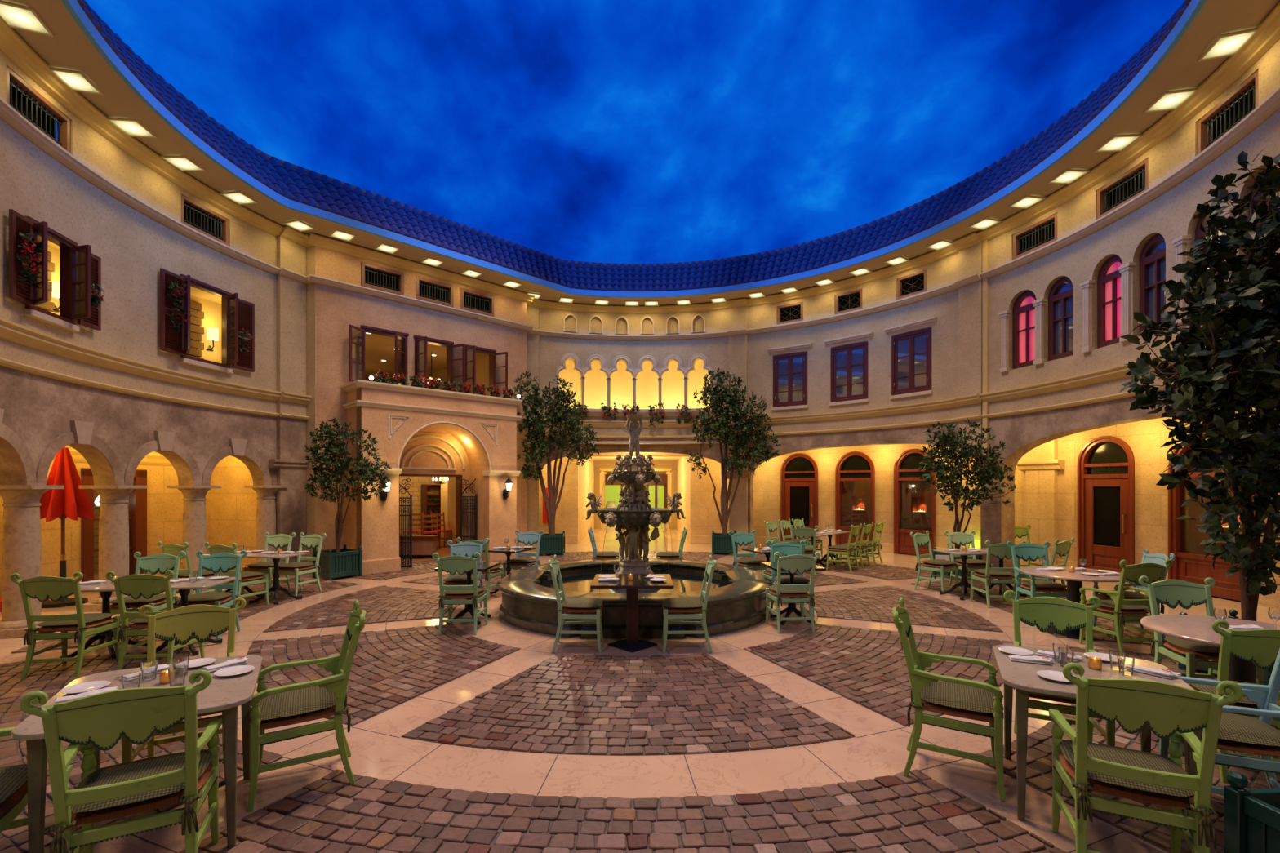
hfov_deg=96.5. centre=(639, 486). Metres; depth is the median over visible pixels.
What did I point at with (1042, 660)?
napkin
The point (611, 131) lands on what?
sky
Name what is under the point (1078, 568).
napkin
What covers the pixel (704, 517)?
wall
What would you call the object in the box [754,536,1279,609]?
baseboard
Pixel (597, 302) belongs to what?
diffuser
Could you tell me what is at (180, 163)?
diffuser
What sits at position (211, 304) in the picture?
wall
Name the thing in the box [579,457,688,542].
wall
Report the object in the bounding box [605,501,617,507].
lamp
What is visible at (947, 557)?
notice board
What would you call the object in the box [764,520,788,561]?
dining chair
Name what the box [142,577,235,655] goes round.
bistro table
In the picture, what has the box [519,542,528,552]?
baseboard
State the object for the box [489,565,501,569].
cushion
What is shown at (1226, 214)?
pilaster
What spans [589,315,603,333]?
trim
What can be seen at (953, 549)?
napkin
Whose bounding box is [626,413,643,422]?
basin
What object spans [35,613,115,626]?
cushion
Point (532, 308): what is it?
trim
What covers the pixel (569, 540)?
baseboard
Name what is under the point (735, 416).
potted tree
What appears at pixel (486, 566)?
pedestal table
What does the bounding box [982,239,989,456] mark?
trim
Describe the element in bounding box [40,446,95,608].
closed umbrella
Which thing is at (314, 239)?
trim
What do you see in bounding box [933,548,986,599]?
bistro table
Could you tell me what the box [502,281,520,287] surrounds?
diffuser
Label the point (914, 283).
air vent
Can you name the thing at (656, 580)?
bread plate
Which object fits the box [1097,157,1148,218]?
air vent
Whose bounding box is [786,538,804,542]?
cushion
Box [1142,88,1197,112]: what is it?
recessed light
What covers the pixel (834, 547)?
cushion
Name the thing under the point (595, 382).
wall
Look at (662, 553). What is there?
cushion
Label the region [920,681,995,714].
cushion
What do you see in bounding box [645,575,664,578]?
napkin
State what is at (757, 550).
pedestal table
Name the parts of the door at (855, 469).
panel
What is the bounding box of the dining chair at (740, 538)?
[728,529,771,581]
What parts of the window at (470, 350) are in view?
pane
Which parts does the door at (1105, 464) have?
pane, handle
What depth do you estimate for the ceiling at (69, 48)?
7.73 m
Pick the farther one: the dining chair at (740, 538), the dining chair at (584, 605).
the dining chair at (740, 538)
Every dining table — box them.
[11,654,262,852]
[992,644,1201,852]
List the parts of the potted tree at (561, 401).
stem, stem, stem, stem, stem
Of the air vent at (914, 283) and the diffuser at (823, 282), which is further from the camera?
the diffuser at (823, 282)
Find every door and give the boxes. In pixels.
[80,467,146,582]
[780,453,817,547]
[835,451,875,551]
[893,448,935,555]
[1077,435,1134,582]
[1168,432,1256,602]
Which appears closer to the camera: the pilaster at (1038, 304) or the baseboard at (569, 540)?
the pilaster at (1038, 304)
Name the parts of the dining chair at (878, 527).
leg, leg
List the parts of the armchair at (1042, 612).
arm, leg, rush seat, seat frame, leg, leg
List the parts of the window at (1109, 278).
pane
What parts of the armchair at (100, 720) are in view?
leg, arm, leg, rail, rush seat, seat frame, leg, arm, leg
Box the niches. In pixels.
[564,315,703,333]
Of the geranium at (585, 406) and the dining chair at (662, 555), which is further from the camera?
the geranium at (585, 406)
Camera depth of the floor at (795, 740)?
3.87 m
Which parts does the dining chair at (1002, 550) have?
leg, leg, seat frame, rush seat, rail, leg, leg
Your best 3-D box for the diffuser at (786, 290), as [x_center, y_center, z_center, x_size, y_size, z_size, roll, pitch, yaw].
[3.685,-4.844,14.104,0.330,0.008,0.330,0,0,33]
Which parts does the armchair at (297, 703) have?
leg, leg, rush seat, seat frame, arm, arm, leg, rail, leg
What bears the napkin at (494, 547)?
on the pedestal table at (508, 552)
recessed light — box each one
[0,0,54,36]
[50,66,103,94]
[107,117,157,137]
[160,155,205,171]
[219,191,258,204]
[282,218,315,231]
[328,228,356,241]
[373,242,400,254]
[420,256,444,266]
[460,268,484,278]
[501,280,523,288]
[526,292,542,299]
[558,297,574,303]
[594,299,609,305]
[624,300,639,306]
[644,300,658,306]
[675,299,691,305]
[710,296,727,303]
[746,291,765,298]
[779,286,799,293]
[813,277,835,286]
[848,266,872,276]
[883,255,910,266]
[925,239,952,250]
[968,217,1001,230]
[1008,195,1045,208]
[1047,168,1089,184]
[1093,133,1142,151]
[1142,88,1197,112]
[1197,27,1257,62]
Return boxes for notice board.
[933,555,950,580]
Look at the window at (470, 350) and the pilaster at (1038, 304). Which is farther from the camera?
the window at (470, 350)
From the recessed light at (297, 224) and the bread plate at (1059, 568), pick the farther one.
the recessed light at (297, 224)
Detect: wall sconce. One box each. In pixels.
[52,280,59,312]
[206,327,218,351]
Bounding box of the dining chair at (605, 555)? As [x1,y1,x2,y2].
[587,526,619,559]
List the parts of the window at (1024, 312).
pane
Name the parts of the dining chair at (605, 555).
leg, leg, rush seat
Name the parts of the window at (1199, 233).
frame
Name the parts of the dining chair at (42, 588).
leg, rail, leg, rush seat, seat frame, leg, leg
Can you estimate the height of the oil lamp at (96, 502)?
1.628 m
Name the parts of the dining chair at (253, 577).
leg, rail, leg, leg, seat frame, rush seat, leg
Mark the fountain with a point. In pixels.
(736, 599)
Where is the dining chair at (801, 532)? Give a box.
[789,525,818,574]
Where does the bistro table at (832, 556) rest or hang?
on the floor at (795, 740)
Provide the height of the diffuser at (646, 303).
0.008 m
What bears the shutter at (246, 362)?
attached to the window at (237, 313)
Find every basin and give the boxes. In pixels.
[496,559,771,638]
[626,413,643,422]
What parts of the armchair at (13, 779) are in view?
arm, seat frame, rush seat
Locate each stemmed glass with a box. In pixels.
[644,563,650,577]
[1079,558,1086,572]
[1213,608,1226,630]
[1267,608,1279,629]
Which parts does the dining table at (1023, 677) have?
leg, leg, leg, leg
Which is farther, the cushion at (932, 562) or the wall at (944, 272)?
the wall at (944, 272)
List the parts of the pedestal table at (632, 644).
plate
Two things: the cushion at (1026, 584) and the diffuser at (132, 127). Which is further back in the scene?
the diffuser at (132, 127)
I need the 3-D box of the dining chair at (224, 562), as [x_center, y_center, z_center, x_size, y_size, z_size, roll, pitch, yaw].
[-4.874,1.226,6.459,0.554,0.949,0.582,0,0,-9]
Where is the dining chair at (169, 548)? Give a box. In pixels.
[157,541,222,599]
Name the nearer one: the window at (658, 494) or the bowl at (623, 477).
the bowl at (623, 477)
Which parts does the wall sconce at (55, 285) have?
lamp shade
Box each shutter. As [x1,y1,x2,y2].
[8,208,33,306]
[77,253,101,330]
[160,268,184,355]
[232,298,254,372]
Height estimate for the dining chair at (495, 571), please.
0.949 m
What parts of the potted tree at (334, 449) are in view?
stem, stem, stem, stem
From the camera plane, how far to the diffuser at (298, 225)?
10.61 m
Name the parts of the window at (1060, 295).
pane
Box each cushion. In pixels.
[0,764,27,803]
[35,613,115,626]
[70,749,211,813]
[110,594,165,604]
[128,617,147,622]
[174,591,231,601]
[177,570,213,577]
[220,571,266,577]
[244,561,284,567]
[258,686,337,720]
[278,562,314,568]
[443,574,479,581]
[444,586,484,594]
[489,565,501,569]
[505,557,535,563]
[561,597,602,608]
[595,551,619,556]
[656,551,679,556]
[662,597,702,608]
[737,558,766,564]
[765,568,789,573]
[768,585,808,593]
[774,575,809,582]
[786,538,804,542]
[799,537,821,540]
[804,548,813,551]
[827,545,853,549]
[840,542,865,546]
[853,540,877,544]
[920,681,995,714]
[921,559,956,564]
[955,558,986,564]
[974,568,1013,575]
[1020,580,1066,587]
[1059,739,1195,797]
[1085,599,1149,609]
[1095,590,1148,599]
[1163,636,1219,653]
[1189,677,1279,706]
[1201,712,1279,746]
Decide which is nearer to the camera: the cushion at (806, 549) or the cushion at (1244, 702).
the cushion at (1244, 702)
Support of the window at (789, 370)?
in the wall at (944, 272)
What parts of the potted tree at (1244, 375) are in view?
stem, stem, stem, stem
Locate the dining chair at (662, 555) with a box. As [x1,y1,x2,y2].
[656,526,687,559]
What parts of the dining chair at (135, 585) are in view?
leg, seat frame, rush seat, rail, leg, leg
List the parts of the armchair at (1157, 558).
leg, rush seat, leg, seat frame, arm, leg, rail, leg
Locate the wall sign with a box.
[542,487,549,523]
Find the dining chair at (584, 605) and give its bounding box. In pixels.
[547,555,603,653]
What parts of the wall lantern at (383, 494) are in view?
plate, lantern glass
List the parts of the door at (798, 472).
pane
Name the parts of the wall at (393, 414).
ledge moulding, lunette moulding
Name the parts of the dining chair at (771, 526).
leg, leg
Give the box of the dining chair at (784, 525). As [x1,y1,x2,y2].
[777,518,809,545]
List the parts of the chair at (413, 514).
seat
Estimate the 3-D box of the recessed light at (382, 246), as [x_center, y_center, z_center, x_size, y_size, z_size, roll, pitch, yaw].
[-5.140,-4.841,11.629,0.380,0.022,0.380,0,0,-45]
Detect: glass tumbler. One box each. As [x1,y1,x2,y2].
[120,672,141,688]
[139,658,158,680]
[168,665,186,686]
[172,654,189,676]
[188,572,197,582]
[1052,643,1068,662]
[1057,647,1074,666]
[1108,650,1126,671]
[1116,654,1134,675]
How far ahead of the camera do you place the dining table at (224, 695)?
2.67 m
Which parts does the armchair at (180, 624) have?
leg, arm, leg, seat frame, leg, leg, arm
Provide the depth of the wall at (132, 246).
7.96 m
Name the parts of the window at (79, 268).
pane, frame, sill, pane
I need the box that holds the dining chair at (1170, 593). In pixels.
[1138,575,1264,685]
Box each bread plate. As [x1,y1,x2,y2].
[59,680,110,693]
[175,657,216,668]
[208,576,228,579]
[213,665,254,676]
[599,574,614,578]
[649,577,666,582]
[998,646,1033,655]
[1036,670,1075,682]
[1046,567,1064,569]
[1080,572,1099,575]
[1083,652,1123,662]
[1096,569,1115,573]
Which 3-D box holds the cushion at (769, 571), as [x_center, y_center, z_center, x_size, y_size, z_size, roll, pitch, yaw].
[2.099,1.235,8.405,0.443,0.067,0.434,0,0,-6]
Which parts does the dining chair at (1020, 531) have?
leg, leg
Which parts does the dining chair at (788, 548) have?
leg, rail, rush seat, leg, leg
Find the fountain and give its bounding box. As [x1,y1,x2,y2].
[496,413,771,638]
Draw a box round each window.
[8,208,101,332]
[160,268,254,373]
[349,324,408,385]
[413,334,465,391]
[465,344,507,395]
[604,474,666,508]
[767,342,812,410]
[823,331,873,405]
[884,316,937,399]
[1013,290,1036,368]
[1048,276,1072,360]
[1097,255,1122,348]
[1139,234,1165,336]
[1195,204,1221,284]
[1248,169,1275,259]
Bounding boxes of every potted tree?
[303,417,391,552]
[509,370,600,535]
[687,367,781,534]
[914,418,1017,548]
[1119,151,1279,621]
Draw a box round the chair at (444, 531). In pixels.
[430,511,452,546]
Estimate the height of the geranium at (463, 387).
0.310 m
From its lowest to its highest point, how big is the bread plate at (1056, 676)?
0.016 m
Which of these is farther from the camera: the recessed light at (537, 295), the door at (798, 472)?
the door at (798, 472)
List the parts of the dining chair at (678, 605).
leg, leg, seat frame, rush seat, leg, leg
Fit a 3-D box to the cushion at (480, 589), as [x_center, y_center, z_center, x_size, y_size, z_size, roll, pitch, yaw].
[-2.100,1.235,6.805,0.443,0.067,0.434,0,0,-3]
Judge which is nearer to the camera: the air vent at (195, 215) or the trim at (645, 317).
the air vent at (195, 215)
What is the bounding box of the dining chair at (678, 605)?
[662,555,716,653]
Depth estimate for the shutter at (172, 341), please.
8.71 m
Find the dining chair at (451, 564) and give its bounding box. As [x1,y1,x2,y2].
[431,552,487,635]
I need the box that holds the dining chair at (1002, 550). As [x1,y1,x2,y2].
[969,540,1026,608]
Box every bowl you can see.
[595,507,673,525]
[612,471,657,484]
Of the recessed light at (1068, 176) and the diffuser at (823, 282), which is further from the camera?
the diffuser at (823, 282)
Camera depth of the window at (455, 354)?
12.94 m
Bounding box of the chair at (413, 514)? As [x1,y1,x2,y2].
[404,511,423,535]
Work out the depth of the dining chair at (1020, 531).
11.15 m
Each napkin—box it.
[53,686,120,704]
[79,580,106,584]
[115,663,171,681]
[169,579,179,583]
[178,577,204,581]
[198,656,249,672]
[261,551,277,553]
[279,551,296,553]
[493,546,506,548]
[510,546,522,548]
[598,577,619,581]
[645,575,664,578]
[945,548,959,551]
[967,549,982,551]
[1006,654,1055,665]
[1035,568,1057,571]
[1035,649,1084,662]
[1065,567,1087,570]
[1098,572,1120,575]
[1124,664,1182,679]
[1228,624,1264,630]
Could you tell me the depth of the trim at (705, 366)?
15.34 m
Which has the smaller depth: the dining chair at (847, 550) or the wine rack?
the dining chair at (847, 550)
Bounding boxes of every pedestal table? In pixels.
[434,561,501,625]
[484,546,535,594]
[590,573,673,652]
[741,546,772,585]
[760,561,826,625]
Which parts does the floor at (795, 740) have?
cobblestone panel, cobblestone panel, cobblestone panel, cobblestone panel, cobblestone panel, cobblestone panel, cobblestone panel, cobblestone panel, cobblestone panel, cobblestone panel, cobblestone panel, cobblestone panel, cobblestone panel, cobblestone panel, cobblestone panel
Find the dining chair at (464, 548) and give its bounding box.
[443,539,486,607]
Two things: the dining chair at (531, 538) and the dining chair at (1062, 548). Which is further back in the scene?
the dining chair at (531, 538)
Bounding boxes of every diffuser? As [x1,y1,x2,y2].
[53,71,97,92]
[110,120,153,136]
[164,157,201,169]
[223,192,255,203]
[286,221,312,231]
[331,231,354,240]
[376,244,397,253]
[422,257,442,266]
[462,270,481,277]
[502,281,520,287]
[528,293,540,298]
[559,297,573,302]
[595,300,608,304]
[625,302,638,305]
[644,301,657,305]
[676,300,689,304]
[711,297,725,302]
[749,293,764,297]
[781,287,796,293]
[816,279,832,285]
[850,268,869,275]
[887,257,906,265]
[928,240,951,249]
[971,219,998,229]
[1012,196,1041,207]
[1051,171,1085,182]
[1098,136,1138,150]
[1148,91,1193,110]
[1203,31,1253,58]
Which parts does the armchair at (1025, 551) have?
leg, arm, rail, leg, seat frame, rush seat, leg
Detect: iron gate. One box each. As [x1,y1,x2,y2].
[399,478,412,568]
[460,478,477,557]
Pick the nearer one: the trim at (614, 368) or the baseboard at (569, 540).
the trim at (614, 368)
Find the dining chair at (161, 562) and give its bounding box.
[104,551,186,643]
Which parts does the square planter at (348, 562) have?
corner post, corner post, corner post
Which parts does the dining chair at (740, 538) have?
leg, rail, rush seat, seat frame, leg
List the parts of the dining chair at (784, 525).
leg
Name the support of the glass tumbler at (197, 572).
on the bistro table at (184, 588)
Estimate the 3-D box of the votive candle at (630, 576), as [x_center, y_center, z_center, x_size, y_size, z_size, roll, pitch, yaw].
[-0.100,0.961,6.080,0.060,0.065,0.060,0,0,0]
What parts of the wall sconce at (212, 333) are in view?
lamp shade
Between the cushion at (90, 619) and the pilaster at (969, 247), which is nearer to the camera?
the cushion at (90, 619)
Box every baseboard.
[66,561,207,582]
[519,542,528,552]
[564,535,711,544]
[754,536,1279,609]
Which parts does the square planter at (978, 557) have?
corner post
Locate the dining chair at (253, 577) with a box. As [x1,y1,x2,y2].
[204,542,269,606]
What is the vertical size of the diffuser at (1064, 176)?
0.008 m
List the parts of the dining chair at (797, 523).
seat frame, leg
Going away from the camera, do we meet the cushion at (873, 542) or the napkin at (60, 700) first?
the napkin at (60, 700)
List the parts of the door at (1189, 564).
pane, panel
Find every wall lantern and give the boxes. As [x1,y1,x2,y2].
[380,474,391,501]
[502,476,513,499]
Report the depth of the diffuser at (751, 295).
14.46 m
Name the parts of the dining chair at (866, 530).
leg, leg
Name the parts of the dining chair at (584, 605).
leg, rail, leg, seat frame, rush seat, leg, leg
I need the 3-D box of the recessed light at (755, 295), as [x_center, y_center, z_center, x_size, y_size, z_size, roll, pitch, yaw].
[2.949,-4.841,14.467,0.380,0.022,0.380,0,0,26]
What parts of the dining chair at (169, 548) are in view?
rail, leg, rush seat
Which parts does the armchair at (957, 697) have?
leg, leg, rail, arm, arm, seat frame, rush seat, leg, leg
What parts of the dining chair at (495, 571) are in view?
rush seat, leg, seat frame, leg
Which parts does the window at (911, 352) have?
pane, sill, frame, pane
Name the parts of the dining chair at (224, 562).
leg, rush seat, seat frame, leg, rail, leg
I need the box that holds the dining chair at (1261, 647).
[1186,619,1279,783]
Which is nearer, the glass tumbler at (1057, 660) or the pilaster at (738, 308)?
the glass tumbler at (1057, 660)
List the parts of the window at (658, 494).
pane, pane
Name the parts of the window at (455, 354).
pane, frame, pane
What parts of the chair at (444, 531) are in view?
seat, leg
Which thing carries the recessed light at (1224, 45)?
in the ceiling at (69, 48)
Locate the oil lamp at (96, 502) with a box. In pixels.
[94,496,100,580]
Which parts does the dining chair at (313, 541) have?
rush seat, leg, seat frame, leg, rail, leg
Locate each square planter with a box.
[312,544,362,581]
[537,530,564,555]
[711,529,737,555]
[933,546,982,579]
[1177,608,1274,685]
[1223,770,1279,852]
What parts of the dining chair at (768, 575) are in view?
seat frame, leg, rush seat, leg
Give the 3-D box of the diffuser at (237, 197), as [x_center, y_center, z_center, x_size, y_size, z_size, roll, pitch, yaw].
[-6.721,-4.844,9.591,0.330,0.008,0.330,0,0,10]
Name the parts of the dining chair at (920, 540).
leg, rail, leg, seat frame, rush seat, leg, leg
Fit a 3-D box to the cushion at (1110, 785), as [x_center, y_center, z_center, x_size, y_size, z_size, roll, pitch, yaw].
[2.142,1.235,2.524,0.443,0.067,0.434,0,0,28]
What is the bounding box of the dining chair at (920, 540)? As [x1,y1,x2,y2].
[910,530,959,591]
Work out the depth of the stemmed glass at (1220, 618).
3.94 m
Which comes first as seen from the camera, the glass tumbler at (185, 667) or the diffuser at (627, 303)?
the glass tumbler at (185, 667)
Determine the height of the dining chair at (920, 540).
0.949 m
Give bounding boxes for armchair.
[0,726,44,852]
[20,669,222,852]
[121,597,245,782]
[247,600,365,811]
[892,597,1005,801]
[1004,590,1115,746]
[1006,541,1066,614]
[1048,662,1243,852]
[1079,559,1172,655]
[1093,548,1175,640]
[1159,648,1279,814]
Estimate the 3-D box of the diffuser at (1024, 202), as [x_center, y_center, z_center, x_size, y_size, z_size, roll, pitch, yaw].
[6.584,-4.844,9.732,0.330,0.008,0.330,0,0,-12]
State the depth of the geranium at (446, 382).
12.33 m
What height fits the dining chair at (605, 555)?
0.949 m
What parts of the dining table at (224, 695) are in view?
leg, leg, leg, leg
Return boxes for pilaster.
[998,310,1011,373]
[1031,297,1047,364]
[1080,280,1095,353]
[1117,262,1136,342]
[1172,235,1191,324]
[1219,207,1234,282]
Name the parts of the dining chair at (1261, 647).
leg, rush seat, rail, seat frame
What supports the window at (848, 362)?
in the wall at (944, 272)
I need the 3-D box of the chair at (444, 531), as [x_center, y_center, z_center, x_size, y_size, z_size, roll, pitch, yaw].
[-5.608,1.205,16.148,0.420,0.982,0.457,0,0,13]
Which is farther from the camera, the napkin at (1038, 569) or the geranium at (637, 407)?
the geranium at (637, 407)
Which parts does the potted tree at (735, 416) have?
stem, stem, stem, stem, stem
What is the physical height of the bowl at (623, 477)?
0.190 m
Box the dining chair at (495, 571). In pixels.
[456,537,504,599]
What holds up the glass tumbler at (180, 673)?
on the dining table at (224, 695)
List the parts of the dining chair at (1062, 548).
seat frame, leg, rail, leg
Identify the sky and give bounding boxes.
[29,0,1185,263]
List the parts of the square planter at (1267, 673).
corner post, corner post, corner post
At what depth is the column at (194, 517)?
9.24 m
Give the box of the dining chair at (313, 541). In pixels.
[272,532,326,595]
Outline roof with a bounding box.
[76,0,1191,291]
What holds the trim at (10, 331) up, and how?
attached to the wall at (132, 246)
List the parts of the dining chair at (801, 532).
leg, seat frame, rush seat, rail, leg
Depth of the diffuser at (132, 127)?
7.71 m
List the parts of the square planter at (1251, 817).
corner post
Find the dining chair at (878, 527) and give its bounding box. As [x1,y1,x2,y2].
[852,520,885,564]
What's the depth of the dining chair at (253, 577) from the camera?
7.82 m
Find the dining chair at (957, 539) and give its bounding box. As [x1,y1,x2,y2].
[944,530,994,591]
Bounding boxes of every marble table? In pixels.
[1019,566,1128,639]
[1139,614,1279,716]
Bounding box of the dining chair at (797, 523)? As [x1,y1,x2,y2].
[791,517,822,557]
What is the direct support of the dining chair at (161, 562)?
on the floor at (795, 740)
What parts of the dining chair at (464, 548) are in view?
leg, rush seat, leg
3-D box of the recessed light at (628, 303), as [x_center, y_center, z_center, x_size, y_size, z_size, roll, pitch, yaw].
[-0.213,-4.841,15.108,0.380,0.022,0.380,0,0,-1]
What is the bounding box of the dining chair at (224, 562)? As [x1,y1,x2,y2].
[173,550,247,639]
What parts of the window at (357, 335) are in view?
pane, pane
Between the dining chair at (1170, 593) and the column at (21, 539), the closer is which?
the dining chair at (1170, 593)
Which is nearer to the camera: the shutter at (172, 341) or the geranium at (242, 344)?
the shutter at (172, 341)
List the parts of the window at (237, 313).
frame, sill, pane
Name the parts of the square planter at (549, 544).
corner post, corner post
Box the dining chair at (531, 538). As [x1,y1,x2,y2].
[502,529,544,577]
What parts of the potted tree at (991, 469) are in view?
stem, stem, stem, stem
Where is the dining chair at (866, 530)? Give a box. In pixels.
[839,522,873,568]
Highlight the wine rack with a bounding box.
[421,484,440,542]
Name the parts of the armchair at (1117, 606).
leg, arm, rush seat, seat frame, leg, leg, arm, rail, leg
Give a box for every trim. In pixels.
[0,17,283,236]
[0,96,280,275]
[0,316,280,417]
[0,596,49,612]
[33,250,54,311]
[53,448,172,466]
[61,0,1206,297]
[146,63,1115,267]
[187,300,204,359]
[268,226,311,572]
[308,233,534,302]
[308,274,533,331]
[526,298,542,551]
[538,226,999,313]
[538,267,999,340]
[541,391,999,438]
[551,408,715,417]
[555,353,584,377]
[563,313,577,332]
[582,354,610,377]
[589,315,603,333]
[607,355,635,378]
[614,315,628,334]
[632,355,661,378]
[640,315,653,334]
[658,355,687,377]
[666,315,679,333]
[684,353,712,377]
[691,313,705,333]
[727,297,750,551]
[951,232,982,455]
[955,457,980,548]
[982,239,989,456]
[992,2,1279,235]
[995,85,1279,273]
[995,337,1221,417]
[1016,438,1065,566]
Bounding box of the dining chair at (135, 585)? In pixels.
[105,569,204,670]
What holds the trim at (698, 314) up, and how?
attached to the wall at (944, 272)
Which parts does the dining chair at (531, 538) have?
leg, leg, rush seat, seat frame, rail, leg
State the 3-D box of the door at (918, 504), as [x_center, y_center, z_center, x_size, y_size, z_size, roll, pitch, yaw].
[6.934,0.387,14.217,0.540,2.620,1.010,0,0,-40]
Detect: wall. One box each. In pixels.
[0,49,276,502]
[0,460,61,597]
[47,240,221,363]
[65,445,209,577]
[93,492,128,570]
[209,455,257,571]
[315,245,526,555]
[341,379,522,574]
[364,332,488,395]
[400,476,439,536]
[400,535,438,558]
[438,476,455,546]
[538,235,999,567]
[538,453,728,543]
[558,360,710,408]
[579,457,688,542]
[606,471,666,501]
[753,407,1279,591]
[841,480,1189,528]
[1000,38,1279,576]
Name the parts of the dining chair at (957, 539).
leg, rail, seat frame, rush seat, leg, leg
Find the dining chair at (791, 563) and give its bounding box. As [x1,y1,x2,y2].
[765,551,820,633]
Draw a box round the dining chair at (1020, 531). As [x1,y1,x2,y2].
[1014,524,1044,568]
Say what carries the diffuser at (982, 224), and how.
attached to the recessed light at (985, 223)
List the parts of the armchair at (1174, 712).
leg, arm, leg, seat frame, rush seat, rail, leg, arm, leg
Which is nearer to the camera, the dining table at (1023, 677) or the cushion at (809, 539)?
the dining table at (1023, 677)
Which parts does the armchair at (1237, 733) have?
leg, seat frame, arm, rush seat, arm, leg, rail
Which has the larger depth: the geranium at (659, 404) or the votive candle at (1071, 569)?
the geranium at (659, 404)
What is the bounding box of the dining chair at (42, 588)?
[9,571,119,680]
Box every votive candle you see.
[159,669,174,684]
[627,573,633,580]
[1068,566,1075,572]
[1088,656,1102,670]
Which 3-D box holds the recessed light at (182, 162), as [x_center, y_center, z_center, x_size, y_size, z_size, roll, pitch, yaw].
[-6.847,-4.841,8.570,0.380,0.022,0.380,0,0,2]
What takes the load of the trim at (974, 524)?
attached to the wall at (944, 272)
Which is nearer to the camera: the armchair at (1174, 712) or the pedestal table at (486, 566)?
the armchair at (1174, 712)
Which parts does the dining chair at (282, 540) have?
seat frame, rush seat, leg, leg, rail, leg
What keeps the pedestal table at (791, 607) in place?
on the floor at (795, 740)
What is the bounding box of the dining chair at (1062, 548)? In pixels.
[1019,537,1074,599]
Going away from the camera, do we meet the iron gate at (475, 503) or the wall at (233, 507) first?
the wall at (233, 507)
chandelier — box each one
[426,352,440,386]
[431,476,448,484]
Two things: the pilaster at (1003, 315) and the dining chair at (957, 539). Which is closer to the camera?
the dining chair at (957, 539)
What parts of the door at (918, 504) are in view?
panel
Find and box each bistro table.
[59,580,147,658]
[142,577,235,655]
[202,550,271,596]
[244,551,310,604]
[791,532,834,567]
[816,530,849,564]
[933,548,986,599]
[977,548,1026,596]
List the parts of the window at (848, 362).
pane, frame, sill, pane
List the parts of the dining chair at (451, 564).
leg, leg, rail, rush seat, seat frame, leg, leg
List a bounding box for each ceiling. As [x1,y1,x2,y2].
[2,0,1279,306]
[577,441,719,461]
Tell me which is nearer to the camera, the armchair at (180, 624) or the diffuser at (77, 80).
the armchair at (180, 624)
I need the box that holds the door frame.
[399,473,462,543]
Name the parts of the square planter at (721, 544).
corner post, corner post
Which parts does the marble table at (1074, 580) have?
plate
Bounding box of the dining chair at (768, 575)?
[762,539,808,606]
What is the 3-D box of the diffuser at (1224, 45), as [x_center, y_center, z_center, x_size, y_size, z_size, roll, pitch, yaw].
[6.464,-4.844,6.260,0.330,0.008,0.330,0,0,18]
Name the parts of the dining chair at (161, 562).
leg, seat frame, rush seat, leg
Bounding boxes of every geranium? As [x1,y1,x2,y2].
[15,231,41,288]
[91,283,104,311]
[166,281,186,332]
[238,328,249,351]
[373,368,390,382]
[390,373,408,386]
[408,374,426,387]
[426,377,442,389]
[442,379,457,391]
[457,382,473,393]
[473,382,487,395]
[486,385,501,396]
[501,387,514,399]
[573,400,589,417]
[600,403,617,420]
[622,402,639,416]
[647,402,665,426]
[675,403,692,424]
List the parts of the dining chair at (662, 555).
rush seat, leg, leg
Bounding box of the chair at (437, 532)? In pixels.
[421,512,440,549]
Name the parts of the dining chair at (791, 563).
leg, leg, seat frame, rush seat, rail, leg, leg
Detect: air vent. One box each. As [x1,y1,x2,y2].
[6,65,71,153]
[181,194,228,245]
[360,262,404,295]
[415,275,453,306]
[460,288,494,316]
[777,302,803,324]
[835,288,862,314]
[897,269,926,299]
[1013,213,1057,259]
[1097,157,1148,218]
[1197,69,1258,154]
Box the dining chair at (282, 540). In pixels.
[242,532,296,595]
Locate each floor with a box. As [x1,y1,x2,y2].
[0,521,1279,852]
[401,542,453,563]
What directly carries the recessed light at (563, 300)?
in the ceiling at (69, 48)
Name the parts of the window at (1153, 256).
pane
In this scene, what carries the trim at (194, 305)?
attached to the wall at (211, 304)
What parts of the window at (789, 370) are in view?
pane, sill, frame, pane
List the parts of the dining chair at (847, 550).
leg, leg, seat frame, rush seat, leg, leg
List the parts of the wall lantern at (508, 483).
plate, lantern glass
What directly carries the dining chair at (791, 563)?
on the floor at (795, 740)
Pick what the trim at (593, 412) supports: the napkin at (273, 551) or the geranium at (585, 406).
the geranium at (585, 406)
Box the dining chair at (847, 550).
[826,523,862,572]
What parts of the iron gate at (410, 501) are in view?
lattice panel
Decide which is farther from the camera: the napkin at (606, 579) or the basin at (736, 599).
the basin at (736, 599)
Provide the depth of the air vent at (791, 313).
14.53 m
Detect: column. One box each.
[0,485,64,639]
[78,485,146,611]
[166,485,221,593]
[243,485,288,578]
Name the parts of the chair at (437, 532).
leg, seat, leg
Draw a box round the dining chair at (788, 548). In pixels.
[765,540,813,616]
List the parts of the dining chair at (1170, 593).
leg, leg, rush seat, seat frame, leg, leg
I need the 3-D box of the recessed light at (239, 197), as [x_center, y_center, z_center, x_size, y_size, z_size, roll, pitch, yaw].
[-6.721,-4.841,9.591,0.380,0.022,0.380,0,0,10]
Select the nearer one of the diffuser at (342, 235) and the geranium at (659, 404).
the diffuser at (342, 235)

